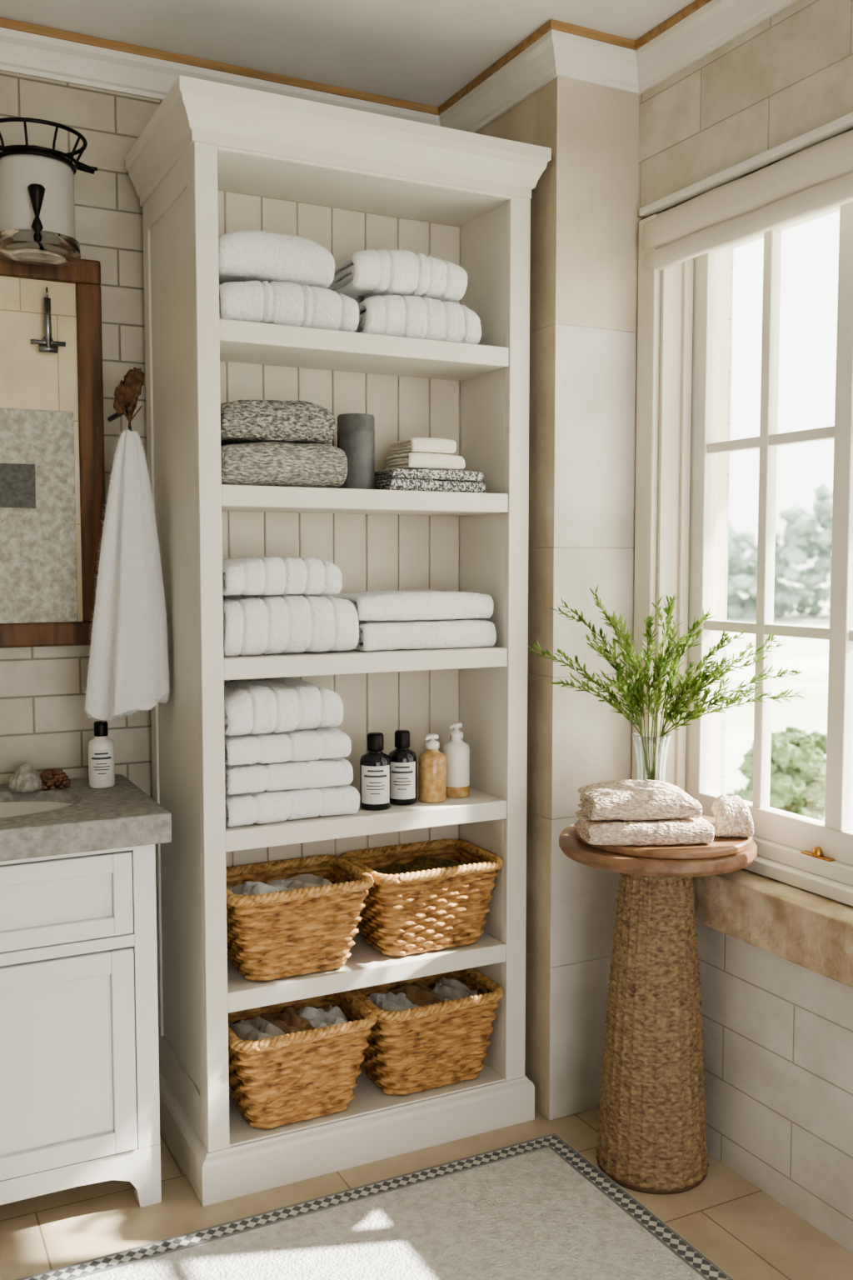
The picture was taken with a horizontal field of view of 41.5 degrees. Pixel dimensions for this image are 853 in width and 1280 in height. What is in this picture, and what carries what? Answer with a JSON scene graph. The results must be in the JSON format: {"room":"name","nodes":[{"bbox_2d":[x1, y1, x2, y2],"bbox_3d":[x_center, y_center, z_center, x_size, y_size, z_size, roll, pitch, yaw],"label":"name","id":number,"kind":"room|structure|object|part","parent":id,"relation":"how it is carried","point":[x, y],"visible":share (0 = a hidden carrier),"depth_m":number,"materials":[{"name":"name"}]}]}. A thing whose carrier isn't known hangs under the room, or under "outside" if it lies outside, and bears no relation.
{"room":"bathroom","nodes":[
{"label":"bathroom","id":0,"kind":"room"},
{"bbox_2d":[0,70,162,798],"bbox_3d":[-1.405,-0.091,2.449,4.100,2.545,0.120,-2,4,-27],"label":"wall","id":1,"kind":"structure","parent":0,"point":[44,725],"depth_m":2.66,"materials":[{"name":"tile"}]},
{"bbox_2d":[0,117,97,267],"bbox_3d":[-0.865,-0.963,2.459,0.252,0.262,0.222,3,5,33],"label":"wall lantern","id":2,"kind":"object","parent":1,"relation":"attached to","point":[37,201],"visible":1,"depth_m":2.38,"materials":[{"name":"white glass"}]},
{"bbox_3d":[-0.852,-0.942,2.452,0.162,0.186,0.162,-2,4,-27],"label":"lamp shade","id":3,"kind":"part","parent":2,"relation":"part of","materials":[{"name":"white glass"}]},
{"bbox_3d":[-0.852,-0.851,2.458,0.184,0.040,0.184,-2,4,-27],"label":"glass dish","id":4,"kind":"part","parent":2,"relation":"part of","materials":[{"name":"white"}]},
{"bbox_2d":[0,259,105,648],"bbox_3d":[-1.156,-0.423,2.463,0.878,0.895,0.035,-2,4,-27],"label":"framed mirror","id":5,"kind":"object","parent":1,"relation":"attached to","point":[52,466],"visible":0.79,"depth_m":2.60,"materials":[{"name":"brown wood"}]},
{"bbox_3d":[-1.163,-0.275,2.468,0.761,0.490,0.007,-2,4,-27],"label":"plaster panel","id":6,"kind":"part","parent":5,"relation":"part of","materials":[{"name":"beige paint"}]},
{"bbox_3d":[-1.162,-0.423,2.469,0.773,0.785,0.010,-2,4,-27],"label":"aged glass","id":7,"kind":"part","parent":5,"relation":"part of","materials":[{"name":"beige mirror"}]},
{"bbox_2d":[83,366,171,722],"bbox_3d":[-0.710,-0.217,2.572,0.174,0.779,0.268,-2,4,-27],"label":"hanging towel","id":8,"kind":"object","parent":1,"relation":"hanging from","point":[127,675],"visible":1,"depth_m":2.49,"materials":[{"name":"white fabric"}]},
{"bbox_3d":[-0.660,-0.490,2.489,0.056,0.096,0.046,-2,4,-27],"label":"dried stem","id":9,"kind":"part","parent":8,"relation":"part of","materials":[{"name":"brown plant"}]},
{"bbox_2d":[226,874,332,895],"bbox_3d":[-0.314,0.571,2.540,0.252,0.060,0.202,-2,4,-27],"label":"cloth","id":10,"kind":"object","parent":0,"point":[254,884],"depth_m":2.59,"materials":[{"name":"grey fabric"}]},
{"bbox_2d":[228,1004,348,1040],"bbox_3d":[-0.308,0.887,2.564,0.292,0.064,0.202,-2,4,-27],"label":"cloth","id":11,"kind":"object","parent":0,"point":[275,1020],"depth_m":2.58,"materials":[{"name":"grey fabric"}]},
{"bbox_2d":[0,0,695,107],"bbox_3d":[-0.292,-1.249,0.159,4.100,0.080,5.100,-2,4,-27],"label":"ceiling","id":12,"kind":"structure","parent":0,"point":[422,52],"depth_m":2.52,"materials":[{"name":"paint"}]},
{"bbox_2d":[372,855,467,874],"bbox_3d":[-0.012,0.560,2.699,0.279,0.049,0.202,-2,4,-27],"label":"cloth","id":13,"kind":"object","parent":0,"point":[388,865],"depth_m":2.76,"materials":[{"name":"fabric"}]},
{"bbox_2d":[365,976,479,1011],"bbox_3d":[-0.009,0.876,2.723,0.292,0.057,0.202,-2,4,-27],"label":"cloth","id":14,"kind":"object","parent":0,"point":[423,991],"depth_m":2.75,"materials":[{"name":"grey fabric"}]},
{"bbox_2d":[0,1107,852,1279],"bbox_3d":[-0.292,1.370,0.340,4.100,0.080,5.100,-2,4,-27],"label":"floor","id":15,"kind":"structure","parent":0,"point":[749,1234],"depth_m":2.33,"materials":[{"name":"tile"}]},
{"bbox_2d":[0,774,171,1207],"bbox_3d":[-1.286,0.781,2.229,1.462,0.836,0.483,-2,4,-27],"label":"bathroom vanity","id":16,"kind":"object","parent":15,"relation":"on","point":[80,1103],"visible":1,"depth_m":2.28,"materials":[{"name":"wood"}]},
{"bbox_3d":[-0.847,0.527,2.198,0.534,0.169,0.022,-2,4,-27],"label":"drawer","id":17,"kind":"part","parent":16,"relation":"part of","materials":[{"name":"paint"}]},
{"bbox_3d":[-0.847,0.857,2.221,0.534,0.427,0.022,-2,4,-27],"label":"door","id":18,"kind":"part","parent":16,"relation":"part of","materials":[{"name":"paint"}]},
{"bbox_3d":[-1.304,0.751,2.232,1.433,0.654,0.458,-2,4,-27],"label":"frame","id":19,"kind":"part","parent":16,"relation":"part of","materials":[{"name":"paint"}]},
{"bbox_2d":[0,774,171,861],"bbox_3d":[-1.286,0.395,2.202,1.462,0.062,0.483,-2,4,-27],"label":"countertop","id":20,"kind":"structure","parent":16,"relation":"on","point":[121,815],"depth_m":2.28,"materials":[{"name":"stone"}]},
{"bbox_2d":[7,762,42,793],"bbox_3d":[-0.907,0.308,2.543,0.076,0.062,0.074,-2,4,-27],"label":"seashell ornament","id":21,"kind":"object","parent":20,"relation":"on","point":[25,778],"visible":1,"depth_m":2.52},
{"bbox_2d":[0,801,72,818],"bbox_3d":[-0.947,0.433,2.386,0.445,0.125,0.297,-2,4,-27],"label":"sink","id":22,"kind":"object","parent":20,"relation":"in","point":[7,808],"depth_m":2.53,"materials":[{"name":"ceramic"}]},
{"bbox_2d":[40,768,70,789],"bbox_3d":[-0.855,0.317,2.576,0.076,0.040,0.077,-2,4,-27],"label":"pine cone","id":23,"kind":"object","parent":20,"relation":"on","point":[53,777],"visible":0.94,"depth_m":2.56,"materials":[{"name":"brown plant"}]},
{"bbox_2d":[88,720,114,788],"bbox_3d":[-0.746,0.261,2.581,0.058,0.150,0.060,-2,4,-27],"label":"soap bottle","id":24,"kind":"object","parent":20,"relation":"on","point":[101,749],"visible":0.99,"depth_m":2.56,"materials":[{"name":"white plastic"}]},
{"bbox_2d":[91,756,110,759],"bbox_3d":[-0.739,0.269,2.557,0.042,0.005,0.009,-1,4,-16],"label":"print","id":25,"kind":"object","parent":24,"relation":"on","point":[92,757],"depth_m":2.55},
{"bbox_2d":[94,752,108,754],"bbox_3d":[-0.739,0.258,2.554,0.030,0.004,0.004,-1,4,-16],"label":"print","id":26,"kind":"object","parent":24,"relation":"on","point":[95,753],"depth_m":2.55},
{"bbox_2d":[125,75,551,1206],"bbox_3d":[-0.209,0.020,2.672,0.855,2.292,0.496,-2,4,-27],"label":"shelving unit","id":27,"kind":"object","parent":15,"relation":"on","point":[213,158],"visible":0.77,"depth_m":2.56,"materials":[{"name":"paint"}]},
{"bbox_2d":[220,441,347,488],"bbox_3d":[-0.341,-0.381,2.475,0.295,0.097,0.210,-2,4,-27],"label":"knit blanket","id":28,"kind":"object","parent":27,"relation":"on","point":[261,463],"visible":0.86,"depth_m":2.39,"materials":[{"name":"grey fabric"}]},
{"bbox_2d":[220,399,336,445],"bbox_3d":[-0.352,-0.477,2.467,0.266,0.091,0.204,-2,4,-27],"label":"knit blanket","id":29,"kind":"object","parent":28,"relation":"on","point":[242,421],"visible":0.84,"depth_m":2.38,"materials":[{"name":"grey fabric"}]},
{"bbox_2d":[219,278,361,331],"bbox_3d":[-0.327,-0.716,2.457,0.323,0.097,0.216,-2,4,-27],"label":"folded towel","id":30,"kind":"object","parent":27,"relation":"on","point":[288,303],"visible":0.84,"depth_m":2.36,"materials":[{"name":"white fabric"}]},
{"bbox_2d":[218,227,337,288],"bbox_3d":[-0.348,-0.817,2.441,0.269,0.103,0.196,-2,4,-27],"label":"folded towel","id":31,"kind":"object","parent":30,"relation":"on","point":[244,255],"visible":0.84,"depth_m":2.36,"materials":[{"name":"white fabric"}]},
{"bbox_2d":[222,594,360,656],"bbox_3d":[-0.327,-0.037,2.502,0.310,0.127,0.220,-2,4,-27],"label":"folded towel","id":32,"kind":"object","parent":27,"relation":"on","point":[264,624],"visible":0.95,"depth_m":2.41,"materials":[{"name":"white fabric"}]},
{"bbox_2d":[222,554,342,598],"bbox_3d":[-0.341,-0.142,2.486,0.264,0.081,0.203,-2,4,-27],"label":"folded towel","id":33,"kind":"object","parent":32,"relation":"on","point":[272,576],"visible":0.95,"depth_m":2.40,"materials":[{"name":"white fabric"}]},
{"bbox_2d":[225,784,359,827],"bbox_3d":[-0.328,0.356,2.530,0.307,0.065,0.218,-2,4,-27],"label":"folded towel","id":34,"kind":"object","parent":27,"relation":"on","point":[265,807],"visible":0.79,"depth_m":2.44,"materials":[{"name":"white fabric"}]},
{"bbox_2d":[225,757,354,795],"bbox_3d":[-0.335,0.291,2.524,0.294,0.061,0.220,-2,4,-27],"label":"folded towel","id":35,"kind":"object","parent":34,"relation":"on","point":[320,772],"visible":0.76,"depth_m":2.43,"materials":[{"name":"white fabric"}]},
{"bbox_2d":[224,726,352,767],"bbox_3d":[-0.336,0.228,2.517,0.287,0.061,0.219,-2,4,-27],"label":"folded towel","id":36,"kind":"object","parent":35,"relation":"on","point":[316,743],"visible":0.84,"depth_m":2.43,"materials":[{"name":"white fabric"}]},
{"bbox_2d":[224,676,344,737],"bbox_3d":[-0.341,0.145,2.510,0.279,0.103,0.208,-2,4,-27],"label":"folded towel","id":37,"kind":"object","parent":36,"relation":"on","point":[287,704],"visible":0.92,"depth_m":2.43,"materials":[{"name":"white fabric"}]},
{"bbox_2d":[225,855,374,981],"bbox_3d":[-0.312,0.630,2.544,0.346,0.207,0.266,-2,4,-27],"label":"wicker basket","id":38,"kind":"object","parent":27,"relation":"on","point":[293,917],"visible":0.87,"depth_m":2.46,"materials":[{"name":"brown wicker"}]},
{"bbox_2d":[228,990,377,1129],"bbox_3d":[-0.307,0.954,2.569,0.346,0.222,0.266,-2,4,-27],"label":"wicker basket","id":39,"kind":"object","parent":27,"relation":"on","point":[289,1062],"visible":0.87,"depth_m":2.49,"materials":[{"name":"brown wicker"}]},
{"bbox_3d":[-0.209,-1.069,2.596,0.855,0.107,0.496,-2,4,-27],"label":"cornice","id":40,"kind":"part","parent":27,"relation":"part of","materials":[{"name":"paint"}]},
{"bbox_2d":[336,413,374,489],"bbox_3d":[-0.160,-0.423,2.551,0.087,0.172,0.087,-2,4,-27],"label":"canister","id":41,"kind":"object","parent":27,"relation":"on","point":[356,432],"visible":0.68,"depth_m":2.51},
{"bbox_3d":[-0.227,-1.057,2.622,0.696,0.092,0.436,-2,4,-27],"label":"panel","id":42,"kind":"part","parent":27,"relation":"part of","materials":[{"name":"paint"}]},
{"bbox_2d":[219,318,509,380],"bbox_3d":[-0.168,-0.649,2.546,0.686,0.044,0.235,-2,4,-27],"label":"shelf","id":43,"kind":"object","parent":27,"relation":"attached to","point":[243,345],"depth_m":2.51,"materials":[{"name":"paint"}]},
{"bbox_2d":[221,484,508,515],"bbox_3d":[-0.168,-0.315,2.569,0.686,0.044,0.235,-2,4,-27],"label":"shelf","id":44,"kind":"object","parent":27,"relation":"attached to","point":[237,500],"depth_m":2.48,"materials":[{"name":"paint"}]},
{"bbox_2d":[223,645,507,679],"bbox_3d":[-0.168,0.044,2.593,0.686,0.044,0.235,-2,4,-27],"label":"shelf","id":45,"kind":"object","parent":27,"relation":"attached to","point":[494,658],"depth_m":2.48,"materials":[{"name":"paint"}]},
{"bbox_2d":[225,787,506,851],"bbox_3d":[-0.168,0.406,2.618,0.686,0.044,0.235,-2,4,-27],"label":"shelf","id":46,"kind":"object","parent":27,"relation":"attached to","point":[483,804],"depth_m":2.52,"materials":[{"name":"paint"}]},
{"bbox_2d":[227,931,505,1012],"bbox_3d":[-0.168,0.752,2.642,0.686,0.044,0.235,-2,4,-27],"label":"shelf","id":47,"kind":"object","parent":27,"relation":"attached to","point":[367,966],"depth_m":2.55,"materials":[{"name":"paint"}]},
{"bbox_2d":[229,1061,505,1146],"bbox_3d":[-0.168,1.085,2.665,0.686,0.048,0.235,-2,4,-27],"label":"shelf","id":48,"kind":"object","parent":27,"relation":"attached to","point":[370,1102],"depth_m":2.58,"materials":[{"name":"paint"}]},
{"bbox_2d":[360,732,390,810],"bbox_3d":[-0.117,0.300,2.582,0.072,0.172,0.073,-2,4,-27],"label":"glass bottle","id":49,"kind":"object","parent":27,"relation":"on","point":[375,765],"visible":1,"depth_m":2.56,"materials":[{"name":"black glass"}]},
{"bbox_2d":[364,775,386,777],"bbox_3d":[-0.116,0.309,2.552,0.051,0.005,0.011,0,4,-3],"label":"print","id":50,"kind":"object","parent":49,"relation":"on","point":[365,776],"depth_m":2.55},
{"bbox_2d":[367,770,383,772],"bbox_3d":[-0.116,0.297,2.548,0.036,0.004,0.005,0,4,-3],"label":"print","id":51,"kind":"object","parent":49,"relation":"on","point":[368,771],"depth_m":2.55},
{"bbox_2d":[388,730,416,805],"bbox_3d":[-0.057,0.297,2.635,0.069,0.170,0.070,-2,4,-27],"label":"glass bottle","id":52,"kind":"object","parent":27,"relation":"on","point":[403,760],"visible":0.98,"depth_m":2.61,"materials":[{"name":"black glass"}]},
{"bbox_2d":[391,770,413,773],"bbox_3d":[-0.056,0.306,2.606,0.049,0.005,0.010,0,4,-1],"label":"print","id":53,"kind":"object","parent":52,"relation":"on","point":[392,772],"depth_m":2.60},
{"bbox_2d":[395,765,409,768],"bbox_3d":[-0.056,0.294,2.603,0.035,0.004,0.005,0,4,-1],"label":"print","id":54,"kind":"object","parent":52,"relation":"on","point":[396,767],"depth_m":2.60},
{"bbox_2d":[354,293,484,344],"bbox_3d":[-0.042,-0.730,2.607,0.295,0.105,0.205,-2,4,-27],"label":"folded towel","id":55,"kind":"object","parent":27,"relation":"on","point":[414,317],"visible":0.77,"depth_m":2.52,"materials":[{"name":"white fabric"}]},
{"bbox_2d":[326,248,469,303],"bbox_3d":[-0.069,-0.830,2.588,0.287,0.095,0.194,-2,4,-27],"label":"folded towel","id":56,"kind":"object","parent":55,"relation":"on","point":[367,272],"visible":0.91,"depth_m":2.51,"materials":[{"name":"white fabric"}]},
{"bbox_2d":[340,838,503,956],"bbox_3d":[-0.012,0.619,2.704,0.346,0.207,0.266,-2,4,-27],"label":"wicker basket","id":57,"kind":"object","parent":27,"relation":"on","point":[425,896],"visible":0.92,"depth_m":2.62,"materials":[{"name":"wicker"}]},
{"bbox_2d":[354,618,499,651],"bbox_3d":[-0.030,-0.018,2.666,0.351,0.065,0.215,-2,4,-27],"label":"folded towel","id":58,"kind":"object","parent":27,"relation":"on","point":[432,634],"visible":0.84,"depth_m":2.57,"materials":[{"name":"white fabric"}]},
{"bbox_2d":[328,587,494,623],"bbox_3d":[-0.041,-0.083,2.658,0.350,0.063,0.216,-2,4,-27],"label":"folded towel","id":59,"kind":"object","parent":58,"relation":"on","point":[387,605],"visible":0.92,"depth_m":2.57,"materials":[{"name":"white fabric"}]},
{"bbox_2d":[350,967,504,1095],"bbox_3d":[-0.009,0.943,2.728,0.346,0.222,0.266,-2,4,-27],"label":"wicker basket","id":60,"kind":"object","parent":27,"relation":"on","point":[432,1031],"visible":0.88,"depth_m":2.65,"materials":[{"name":"brown wicker"}]},
{"bbox_2d":[375,478,485,492],"bbox_3d":[-0.009,-0.358,2.641,0.264,0.027,0.182,-2,4,-27],"label":"patterned cloth","id":61,"kind":"object","parent":27,"relation":"on","point":[392,483],"visible":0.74,"depth_m":2.56,"materials":[{"name":"fabric"}]},
{"bbox_2d":[375,468,484,481],"bbox_3d":[-0.010,-0.384,2.640,0.241,0.023,0.175,-2,4,-27],"label":"patterned cloth","id":62,"kind":"object","parent":61,"relation":"on","point":[444,474],"visible":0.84,"depth_m":2.56,"materials":[{"name":"fabric"}]},
{"bbox_2d":[385,452,465,469],"bbox_3d":[-0.004,-0.414,2.629,0.154,0.035,0.138,-2,4,-27],"label":"folded washcloth","id":63,"kind":"object","parent":62,"relation":"on","point":[410,460],"visible":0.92,"depth_m":2.58,"materials":[{"name":"beige fabric"}]},
{"bbox_2d":[389,437,456,455],"bbox_3d":[-0.009,-0.450,2.625,0.115,0.033,0.128,-2,4,-27],"label":"folded washcloth","id":64,"kind":"object","parent":63,"relation":"on","point":[429,445],"visible":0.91,"depth_m":2.58,"materials":[{"name":"beige fabric"}]},
{"bbox_2d":[418,733,446,803],"bbox_3d":[0.014,0.301,2.661,0.066,0.158,0.066,-2,4,-27],"label":"pump bottle","id":65,"kind":"object","parent":27,"relation":"on","point":[432,762],"visible":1,"depth_m":2.64,"materials":[{"name":"orange glass"}]},
{"bbox_2d":[443,721,469,798],"bbox_3d":[0.072,0.287,2.718,0.066,0.178,0.066,-2,4,-27],"label":"pump bottle","id":66,"kind":"object","parent":27,"relation":"on","point":[457,752],"visible":0.95,"depth_m":2.69,"materials":[{"name":"white plastic"}]},
{"bbox_2d":[15,1133,734,1279],"bbox_3d":[-0.240,1.238,1.595,1.930,0.010,1.405,-2,4,-27],"label":"rug","id":67,"kind":"object","parent":15,"relation":"on","point":[538,1208],"visible":1,"depth_m":2.24,"materials":[{"name":"beige fabric"}]},
{"bbox_2d":[559,815,757,1194],"bbox_3d":[0.506,0.798,2.501,0.426,0.764,0.426,-1,4,-14],"label":"pedestal table","id":68,"kind":"object","parent":15,"relation":"on","point":[652,1136],"visible":0.95,"depth_m":2.41,"materials":[{"name":"wicker"}]},
{"bbox_2d":[574,809,714,845],"bbox_3d":[0.462,0.397,2.403,0.270,0.047,0.180,0,4,-3],"label":"hand towel","id":69,"kind":"object","parent":68,"relation":"on","point":[690,830],"visible":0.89,"depth_m":2.32,"materials":[{"name":"beige fabric"}]},
{"bbox_2d":[577,779,702,820],"bbox_3d":[0.452,0.341,2.404,0.235,0.059,0.159,0,4,-4],"label":"hand towel","id":70,"kind":"object","parent":69,"relation":"on","point":[622,799],"visible":1,"depth_m":2.34,"materials":[{"name":"beige fabric"}]},
{"bbox_2d":[527,585,806,781],"bbox_3d":[0.530,0.145,2.504,0.593,0.536,0.184,1,4,17],"label":"plant","id":71,"kind":"object","parent":68,"relation":"on","point":[662,663],"visible":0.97,"depth_m":2.51,"materials":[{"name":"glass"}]},
{"bbox_2d":[711,794,754,837],"bbox_3d":[0.655,0.380,2.415,0.081,0.080,0.087,0,4,5],"label":"rolled washcloth","id":72,"kind":"object","parent":68,"relation":"on","point":[733,817],"visible":0.99,"depth_m":2.38,"materials":[{"name":"beige fabric"}]},
{"bbox_2d":[475,76,642,1119],"bbox_3d":[0.285,-0.124,2.932,0.245,2.545,0.540,-2,4,-27],"label":"wall column","id":73,"kind":"structure","parent":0,"point":[584,242],"depth_m":2.68,"materials":[{"name":"stone"}]},
{"bbox_2d":[638,0,852,1253],"bbox_3d":[1.483,0.014,1.066,0.235,2.565,4.960,-2,4,-27],"label":"wall","id":74,"kind":"structure","parent":0,"point":[777,1035],"depth_m":2.36,"materials":[{"name":"tile"}]},
{"bbox_2d":[0,0,711,115],"bbox_3d":[-0.356,-1.191,0.052,3.885,0.018,4.960,-2,4,-27],"label":"trim","id":75,"kind":"structure","parent":74,"relation":"attached to","point":[696,5],"depth_m":2.61,"materials":[{"name":"brown wood"}]},
{"bbox_2d":[0,0,798,133],"bbox_3d":[-0.356,-1.145,0.055,3.885,0.074,4.960,-2,4,-27],"label":"trim","id":76,"kind":"structure","parent":74,"relation":"attached to","point":[557,53],"depth_m":2.58,"materials":[{"name":"paint"}]},
{"bbox_2d":[631,201,852,865],"bbox_3d":[0.889,-0.218,2.212,0.355,1.490,1.281,-3,5,-34],"label":"window","id":77,"kind":"structure","parent":74,"relation":"in","point":[649,282],"depth_m":2.64,"materials":[{"name":"paint"}]},
{"bbox_3d":[0.534,-0.252,2.704,0.038,1.488,0.064,-2,4,-27],"label":"casing","id":78,"kind":"part","parent":77,"relation":"part of","materials":[{"name":"paint"}]},
{"bbox_2d":[639,111,852,271],"bbox_3d":[0.798,-0.904,2.111,0.044,0.154,1.250,-2,4,-27],"label":"roman shade","id":79,"kind":"object","parent":77,"relation":"attached to","point":[817,178],"visible":0.99,"depth_m":2.32,"materials":[{"name":"fabric"}]},
{"bbox_3d":[0.912,-0.242,2.186,0.046,1.413,1.176,-2,4,-27],"label":"sash","id":80,"kind":"part","parent":77,"relation":"part of","materials":[{"name":"white wood"}]},
{"bbox_3d":[0.818,0.442,2.354,0.024,0.022,0.024,-2,4,-27],"label":"latch knob","id":81,"kind":"part","parent":77,"relation":"part of","materials":[{"name":"gold metal"}]},
{"bbox_2d":[692,868,852,988],"bbox_3d":[0.899,0.593,2.209,0.245,0.123,1.350,-2,4,-27],"label":"window sill","id":82,"kind":"structure","parent":74,"relation":"attached to","point":[813,932],"depth_m":2.30,"materials":[{"name":"stone"}]},
{"bbox_2d":[744,835,852,906],"bbox_3d":[0.923,0.494,2.242,0.165,0.064,1.200,-2,4,-27],"label":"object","id":83,"kind":"structure","parent":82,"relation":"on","point":[833,880],"depth_m":2.36,"materials":[{"name":"paint"}]},
{"bbox_2d":[800,850,834,861],"bbox_3d":[0.819,0.452,2.355,0.016,0.004,0.080,-2,4,-27],"label":"latch plate","id":84,"kind":"object","parent":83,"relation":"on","point":[807,852],"visible":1,"depth_m":2.34,"materials":[{"name":"gold metal"}]},
{"label":"outside","id":85,"kind":"structure","parent":0,"visible":0},
{"bbox_2d":[724,578,830,821],"bbox_3d":[26.374,-1.647,49.738,88.070,0.150,115.000,-2,4,-27],"label":"ground","id":86,"kind":"structure","parent":85,"point":[811,656],"depth_m":15.39,"materials":[{"name":"white"}]},
{"bbox_2d":[725,726,827,820],"bbox_3d":[2.328,0.898,7.237,0.940,0.662,0.779,-2,4,-27],"label":"shrub","id":87,"kind":"object","parent":86,"relation":"on","point":[798,762],"visible":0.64,"depth_m":7.00,"materials":[{"name":"green plant"}]},
{"bbox_2d":[727,483,833,619],"bbox_3d":[13.338,-2.763,33.635,25.069,4.662,7.847,2,4,21],"label":"trees","id":88,"kind":"object","parent":86,"relation":"on","point":[803,542],"visible":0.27,"depth_m":33.32,"materials":[{"name":"green plant"}]}
]}

